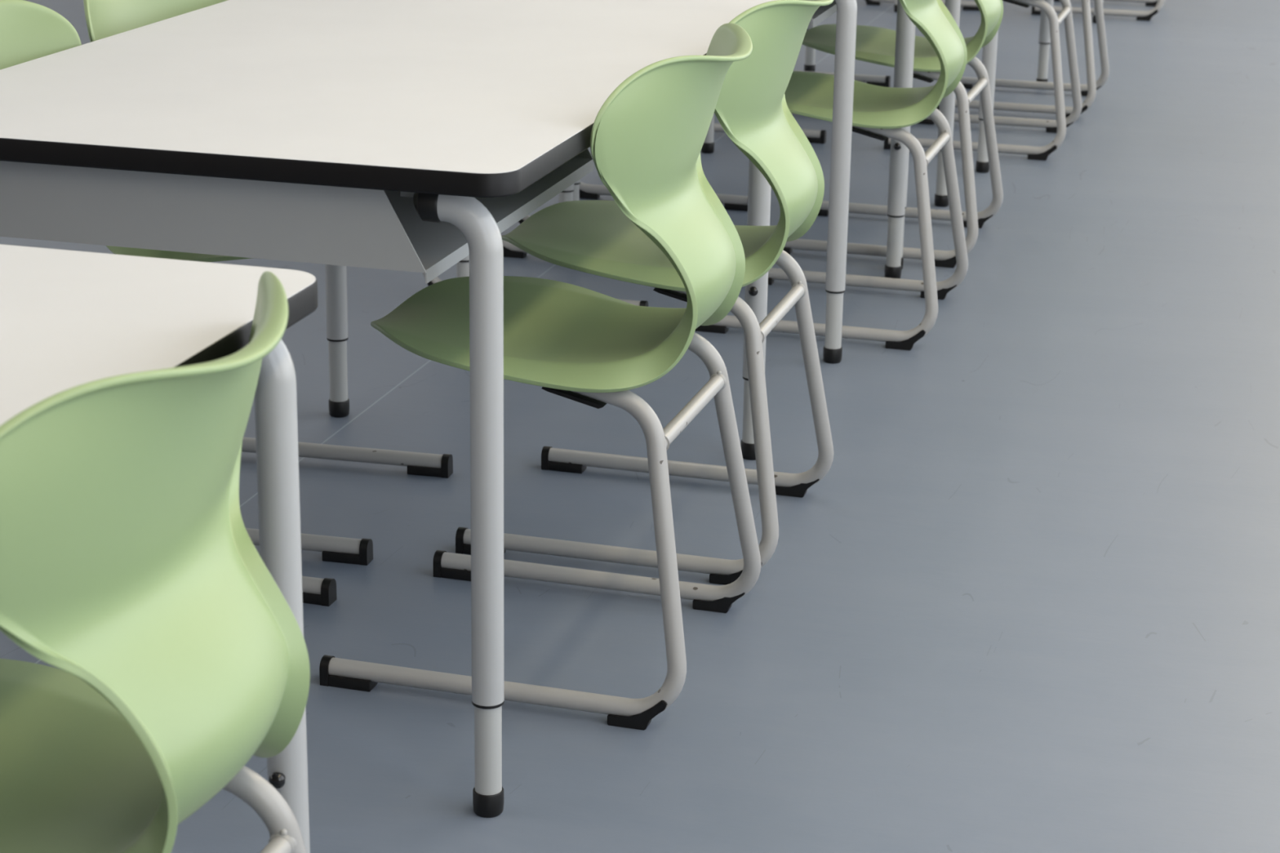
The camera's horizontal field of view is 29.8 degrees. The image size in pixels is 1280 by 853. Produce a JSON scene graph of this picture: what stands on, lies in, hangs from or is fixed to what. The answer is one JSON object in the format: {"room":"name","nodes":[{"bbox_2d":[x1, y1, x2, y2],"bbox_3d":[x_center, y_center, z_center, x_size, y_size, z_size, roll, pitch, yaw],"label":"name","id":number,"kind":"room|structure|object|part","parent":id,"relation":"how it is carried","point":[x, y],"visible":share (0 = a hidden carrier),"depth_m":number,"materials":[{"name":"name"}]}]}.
{"room":"classroom","nodes":[
{"label":"classroom","id":0,"kind":"room"},
{"bbox_2d":[0,0,1279,852],"bbox_3d":[-0.823,-1.018,7.345,8.150,0.100,19.000,6,18,14],"label":"floor","id":1,"kind":"structure","parent":0,"point":[1026,599],"depth_m":3.58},
{"bbox_2d":[0,271,310,852],"bbox_3d":[-0.491,0.297,1.808,0.479,0.809,0.486,6,18,14],"label":"chair","id":2,"kind":"object","parent":1,"relation":"on","point":[131,567],"visible":1,"depth_m":1.67,"materials":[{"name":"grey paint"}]},
{"bbox_3d":[-0.449,0.425,2.018,0.462,0.420,0.083,6,18,14],"label":"frame","id":3,"kind":"part","parent":2,"relation":"part of","materials":[{"name":"grey paint"}]},
{"bbox_2d":[0,244,317,852],"bbox_3d":[-0.839,0.386,1.629,0.796,0.740,1.393,6,18,14],"label":"table","id":4,"kind":"object","parent":1,"relation":"on","point":[68,319],"visible":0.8,"depth_m":1.99,"materials":[{"name":"white laminate"}]},
{"bbox_3d":[-0.324,0.316,2.149,0.016,0.016,0.012,6,18,14],"label":"clamp knob","id":5,"kind":"part","parent":4,"relation":"part of","materials":[{"name":"black plastic"}]},
{"bbox_3d":[-0.334,0.173,2.132,0.074,0.576,0.036,6,18,14],"label":"leg","id":6,"kind":"part","parent":4,"relation":"part of","materials":[{"name":"grey paint"}]},
{"bbox_2d":[0,0,337,606],"bbox_3d":[-0.700,-0.110,3.059,0.479,0.809,0.486,6,19,15],"label":"chair","id":7,"kind":"object","parent":1,"relation":"on","point":[29,30],"visible":0.06,"depth_m":3.16,"materials":[{"name":"grey paint"}]},
{"bbox_3d":[-0.657,0.017,3.269,0.462,0.420,0.083,6,19,15],"label":"frame","id":8,"kind":"part","parent":7,"relation":"part of","materials":[{"name":"grey paint"}]},
{"bbox_2d":[83,0,453,565],"bbox_3d":[-0.571,-0.269,3.556,0.479,0.809,0.486,5,18,12],"label":"chair","id":9,"kind":"object","parent":1,"relation":"on","point":[104,18],"visible":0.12,"depth_m":3.51,"materials":[{"name":"grey paint"}]},
{"bbox_3d":[-0.612,-0.043,3.458,0.462,0.420,0.083,5,18,12],"label":"frame","id":10,"kind":"part","parent":9,"relation":"part of","materials":[{"name":"grey paint"}]},
{"bbox_3d":[-0.538,-0.142,3.768,0.462,0.420,0.083,5,18,12],"label":"frame","id":11,"kind":"part","parent":9,"relation":"part of","materials":[{"name":"grey paint"}]},
{"bbox_2d":[0,0,774,817],"bbox_3d":[-0.336,-0.145,3.297,0.796,0.740,1.393,6,18,14],"label":"table","id":12,"kind":"object","parent":1,"relation":"on","point":[410,135],"visible":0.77,"depth_m":2.70,"materials":[{"name":"white laminate"}]},
{"bbox_3d":[-0.511,-0.233,2.589,0.596,0.090,0.002,6,18,14],"label":"panel","id":13,"kind":"part","parent":12,"relation":"part of","materials":[{"name":"grey metal"}]},
{"bbox_3d":[-0.487,-0.423,3.970,0.074,0.576,0.036,6,18,14],"label":"leg","id":14,"kind":"part","parent":12,"relation":"part of","materials":[{"name":"grey paint"}]},
{"bbox_2d":[413,192,441,222],"bbox_3d":[-0.219,-0.235,2.523,0.031,0.039,0.050,6,18,14],"label":"connector","id":15,"kind":"object","parent":12,"relation":"attached to","point":[428,206],"depth_m":2.50,"materials":[{"name":"black plastic"}]},
{"bbox_3d":[-0.182,0.027,2.590,0.074,0.576,0.036,6,18,14],"label":"leg","id":16,"kind":"part","parent":12,"relation":"part of","materials":[{"name":"grey paint"}]},
{"bbox_2d":[383,157,593,283],"bbox_3d":[-0.429,-0.276,2.887,0.596,0.015,0.615,6,18,14],"label":"shelf","id":17,"kind":"object","parent":12,"relation":"attached to","point":[438,246],"depth_m":2.76,"materials":[{"name":"grey metal"}]},
{"bbox_3d":[-0.346,-0.413,3.155,0.596,0.090,0.002,6,18,14],"label":"panel","id":18,"kind":"part","parent":12,"relation":"part of","materials":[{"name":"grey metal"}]},
{"bbox_3d":[0.179,-0.214,3.817,0.016,0.016,0.012,6,18,14],"label":"clamp knob","id":19,"kind":"part","parent":12,"relation":"part of","materials":[{"name":"black plastic"}]},
{"bbox_3d":[0.170,-0.357,3.800,0.074,0.576,0.036,6,18,14],"label":"leg","id":20,"kind":"part","parent":12,"relation":"part of","materials":[{"name":"grey paint"}]},
{"bbox_2d":[422,240,648,306],"bbox_3d":[-0.159,-0.679,4.847,0.479,0.809,0.486,6,18,14],"label":"chair","id":21,"kind":"object","parent":1,"relation":"on","point":[510,250],"visible":0.02,"depth_m":5.18,"materials":[{"name":"grey paint"}]},
{"bbox_3d":[-0.119,-0.551,5.058,0.462,0.420,0.083,6,18,14],"label":"frame","id":22,"kind":"part","parent":21,"relation":"part of","materials":[{"name":"grey paint"}]},
{"bbox_3d":[-0.208,-0.454,4.751,0.462,0.420,0.083,6,18,14],"label":"frame","id":23,"kind":"part","parent":21,"relation":"part of","materials":[{"name":"grey paint"}]},
{"bbox_2d":[319,22,760,730],"bbox_3d":[-0.108,-0.095,3.043,0.479,0.809,0.486,6,19,15],"label":"chair","id":24,"kind":"object","parent":1,"relation":"on","point":[578,344],"visible":0.92,"depth_m":2.93,"materials":[{"name":"green plastic"}]},
{"bbox_3d":[-0.157,0.130,2.947,0.462,0.420,0.083,6,19,15],"label":"frame","id":25,"kind":"part","parent":24,"relation":"part of","materials":[{"name":"grey paint"}]},
{"bbox_3d":[-0.079,-0.037,2.899,0.078,0.021,0.020,6,19,15],"label":"seat mount","id":26,"kind":"part","parent":24,"relation":"part of","materials":[{"name":"black plastic"}]},
{"bbox_3d":[-0.062,0.033,3.252,0.462,0.420,0.083,6,19,15],"label":"frame","id":27,"kind":"part","parent":24,"relation":"part of","materials":[{"name":"grey paint"}]},
{"bbox_2d":[518,182,747,223],"bbox_3d":[-0.011,-0.858,5.411,0.479,0.809,0.486,6,18,14],"label":"chair","id":28,"kind":"object","parent":1,"relation":"on","point":[736,202],"visible":0.02,"depth_m":5.66,"materials":[{"name":"grey paint"}]},
{"bbox_3d":[-0.060,-0.633,5.315,0.462,0.420,0.083,6,18,14],"label":"frame","id":29,"kind":"part","parent":28,"relation":"part of","materials":[{"name":"grey paint"}]},
{"bbox_3d":[0.030,-0.731,5.622,0.462,0.420,0.083,6,18,14],"label":"frame","id":30,"kind":"part","parent":28,"relation":"part of","materials":[{"name":"grey paint"}]},
{"bbox_2d":[455,0,833,585],"bbox_3d":[0.028,-0.239,3.495,0.479,0.809,0.486,6,19,15],"label":"chair","id":31,"kind":"object","parent":1,"relation":"on","point":[593,237],"visible":0.81,"depth_m":3.38,"materials":[{"name":"grey paint"}]},
{"bbox_3d":[-0.020,-0.014,3.399,0.462,0.420,0.083,6,19,15],"label":"frame","id":32,"kind":"part","parent":31,"relation":"part of","materials":[{"name":"grey paint"}]},
{"bbox_3d":[0.058,-0.181,3.352,0.078,0.021,0.020,6,19,15],"label":"seat mount","id":33,"kind":"part","parent":31,"relation":"part of","materials":[{"name":"black plastic"}]},
{"bbox_3d":[0.072,-0.111,3.705,0.462,0.420,0.083,6,19,15],"label":"frame","id":34,"kind":"part","parent":31,"relation":"part of","materials":[{"name":"grey paint"}]},
{"bbox_2d":[456,0,914,364],"bbox_3d":[0.103,-0.603,4.740,0.796,0.740,0.731,6,18,14],"label":"table","id":35,"kind":"object","parent":1,"relation":"on","point":[846,10],"visible":0.55,"depth_m":4.40,"materials":[{"name":"grey metal"}]},
{"bbox_3d":[-0.312,-0.594,4.507,0.074,0.576,0.036,6,18,14],"label":"leg","id":36,"kind":"part","parent":35,"relation":"part of","materials":[{"name":"grey paint"}]},
{"bbox_3d":[-0.137,-0.785,5.109,0.074,0.576,0.036,6,18,14],"label":"leg","id":37,"kind":"part","parent":35,"relation":"part of","materials":[{"name":"grey paint"}]},
{"bbox_2d":[812,0,836,27],"bbox_3d":[0.105,-0.839,4.657,0.596,0.015,0.615,6,18,14],"label":"shelf","id":38,"kind":"object","parent":35,"relation":"attached to","point":[823,12],"depth_m":4.40,"materials":[{"name":"grey metal"}]},
{"bbox_3d":[0.345,-0.528,4.337,0.074,0.576,0.036,6,18,14],"label":"leg","id":39,"kind":"part","parent":35,"relation":"part of","materials":[{"name":"grey paint"}]},
{"bbox_3d":[0.530,-0.576,4.956,0.016,0.016,0.012,6,18,14],"label":"clamp knob","id":40,"kind":"part","parent":35,"relation":"part of","materials":[{"name":"black plastic"}]},
{"bbox_3d":[0.520,-0.719,4.938,0.074,0.576,0.036,6,18,14],"label":"leg","id":41,"kind":"part","parent":35,"relation":"part of","materials":[{"name":"grey paint"}]},
{"bbox_2d":[573,0,960,270],"bbox_3d":[0.290,-0.818,5.415,0.796,0.740,0.731,6,18,14],"label":"table","id":42,"kind":"object","parent":1,"relation":"on","point":[947,104],"visible":0.16,"depth_m":5.65,"materials":[{"name":"grey metal"}]},
{"bbox_3d":[0.532,-0.743,5.012,0.074,0.576,0.036,6,18,14],"label":"leg","id":43,"kind":"part","parent":42,"relation":"part of","materials":[{"name":"grey paint"}]},
{"bbox_3d":[0.707,-0.934,5.613,0.074,0.576,0.036,6,18,14],"label":"leg","id":44,"kind":"part","parent":42,"relation":"part of","materials":[{"name":"grey paint"}]},
{"bbox_2d":[714,123,826,143],"bbox_3d":[0.324,-1.225,6.564,0.479,0.809,0.486,6,18,14],"label":"chair","id":45,"kind":"object","parent":1,"relation":"on","point":[817,136],"visible":0.06,"depth_m":6.44,"materials":[{"name":"grey paint"}]},
{"bbox_3d":[0.275,-1.000,6.468,0.462,0.420,0.083,6,18,14],"label":"frame","id":46,"kind":"part","parent":45,"relation":"part of","materials":[{"name":"grey paint"}]},
{"bbox_2d":[694,0,968,350],"bbox_3d":[0.393,-0.607,4.655,0.479,0.809,0.486,6,19,15],"label":"chair","id":47,"kind":"object","parent":1,"relation":"on","point":[880,113],"visible":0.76,"depth_m":4.56,"materials":[{"name":"grey paint"}]},
{"bbox_3d":[0.346,-0.383,4.559,0.462,0.420,0.083,6,19,15],"label":"frame","id":48,"kind":"part","parent":47,"relation":"part of","materials":[{"name":"grey paint"}]},
{"bbox_3d":[0.438,-0.480,4.865,0.462,0.420,0.083,6,19,15],"label":"frame","id":49,"kind":"part","parent":47,"relation":"part of","materials":[{"name":"grey paint"}]},
{"bbox_3d":[0.424,-0.550,4.511,0.078,0.021,0.020,6,19,15],"label":"seat mount","id":50,"kind":"part","parent":47,"relation":"part of","materials":[{"name":"black plastic"}]},
{"bbox_2d":[793,70,890,87],"bbox_3d":[0.478,-1.378,7.047,0.479,0.809,0.486,6,18,14],"label":"chair","id":51,"kind":"object","parent":1,"relation":"on","point":[882,81],"visible":0.06,"depth_m":7.29,"materials":[{"name":"grey paint"}]},
{"bbox_3d":[0.518,-1.251,7.258,0.462,0.420,0.083,6,18,14],"label":"frame","id":52,"kind":"part","parent":51,"relation":"part of","materials":[{"name":"grey paint"}]},
{"bbox_2d":[701,0,1053,173],"bbox_3d":[0.706,-1.227,6.703,0.796,0.740,1.393,6,18,14],"label":"table","id":53,"kind":"object","parent":1,"relation":"on","point":[989,51],"visible":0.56,"depth_m":6.28,"materials":[{"name":"grey metal"}]},
{"bbox_3d":[0.554,-1.506,7.376,0.074,0.576,0.036,6,18,14],"label":"leg","id":54,"kind":"part","parent":53,"relation":"part of","materials":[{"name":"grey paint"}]},
{"bbox_3d":[0.859,-1.055,5.996,0.074,0.576,0.036,6,18,14],"label":"leg","id":55,"kind":"part","parent":53,"relation":"part of","materials":[{"name":"grey paint"}]},
{"bbox_3d":[1.211,-1.440,7.205,0.074,0.576,0.036,6,18,14],"label":"leg","id":56,"kind":"part","parent":53,"relation":"part of","materials":[{"name":"grey paint"}]},
{"bbox_2d":[782,0,1003,267],"bbox_3d":[0.556,-0.804,5.272,0.479,0.809,0.486,6,19,15],"label":"chair","id":57,"kind":"object","parent":1,"relation":"on","point":[875,45],"visible":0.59,"depth_m":5.21,"materials":[{"name":"grey paint"}]},
{"bbox_3d":[0.508,-0.579,5.176,0.462,0.420,0.083,6,19,15],"label":"frame","id":58,"kind":"part","parent":57,"relation":"part of","materials":[{"name":"grey paint"}]},
{"bbox_3d":[0.601,-0.676,5.481,0.462,0.420,0.083,6,19,15],"label":"frame","id":59,"kind":"part","parent":57,"relation":"part of","materials":[{"name":"grey paint"}]},
{"bbox_3d":[0.587,-0.746,5.128,0.078,0.021,0.020,6,19,15],"label":"seat mount","id":60,"kind":"part","parent":57,"relation":"part of","materials":[{"name":"black plastic"}]},
{"bbox_2d":[865,0,979,10],"bbox_3d":[1.090,-2.003,9.012,0.479,0.809,0.486,6,18,14],"label":"chair","id":61,"kind":"object","parent":1,"relation":"on","point":[966,5],"visible":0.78,"depth_m":8.90,"materials":[{"name":"grey paint"}]},
{"bbox_3d":[1.041,-1.778,8.916,0.462,0.420,0.083,6,18,14],"label":"frame","id":62,"kind":"part","parent":61,"relation":"part of","materials":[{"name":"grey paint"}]},
{"bbox_2d":[884,0,1081,160],"bbox_3d":[0.940,-1.157,6.384,0.479,0.809,0.486,6,19,15],"label":"chair","id":63,"kind":"object","parent":1,"relation":"on","point":[1059,126],"visible":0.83,"depth_m":6.31,"materials":[{"name":"grey paint"}]},
{"bbox_3d":[0.985,-1.029,6.593,0.462,0.420,0.083,6,19,15],"label":"frame","id":64,"kind":"part","parent":63,"relation":"part of","materials":[{"name":"grey paint"}]},
{"bbox_3d":[0.971,-1.099,6.240,0.078,0.021,0.020,6,19,15],"label":"seat mount","id":65,"kind":"part","parent":63,"relation":"part of","materials":[{"name":"black plastic"}]},
{"bbox_2d":[893,0,1102,22],"bbox_3d":[1.477,-2.029,9.227,0.796,0.740,1.393,6,18,14],"label":"table","id":66,"kind":"object","parent":1,"relation":"on","point":[1094,20],"visible":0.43,"depth_m":8.64,"materials":[{"name":"grey metal"}]},
{"bbox_2d":[936,0,1109,118],"bbox_3d":[1.125,-1.335,6.947,0.479,0.809,0.486,6,19,15],"label":"chair","id":67,"kind":"object","parent":1,"relation":"on","point":[1089,90],"visible":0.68,"depth_m":6.90,"materials":[{"name":"grey paint"}]},
{"bbox_3d":[1.170,-1.208,7.157,0.462,0.420,0.083,6,19,15],"label":"frame","id":68,"kind":"part","parent":67,"relation":"part of","materials":[{"name":"grey paint"}]},
{"bbox_2d":[1031,0,1164,21],"bbox_3d":[1.727,-1.931,8.823,0.479,0.809,0.486,6,19,15],"label":"chair","id":69,"kind":"object","parent":1,"relation":"on","point":[1157,4],"visible":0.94,"depth_m":8.74,"materials":[{"name":"grey paint"}]},
{"bbox_3d":[1.771,-1.803,9.032,0.462,0.420,0.083,6,19,15],"label":"frame","id":70,"kind":"part","parent":69,"relation":"part of","materials":[{"name":"grey paint"}]}
]}

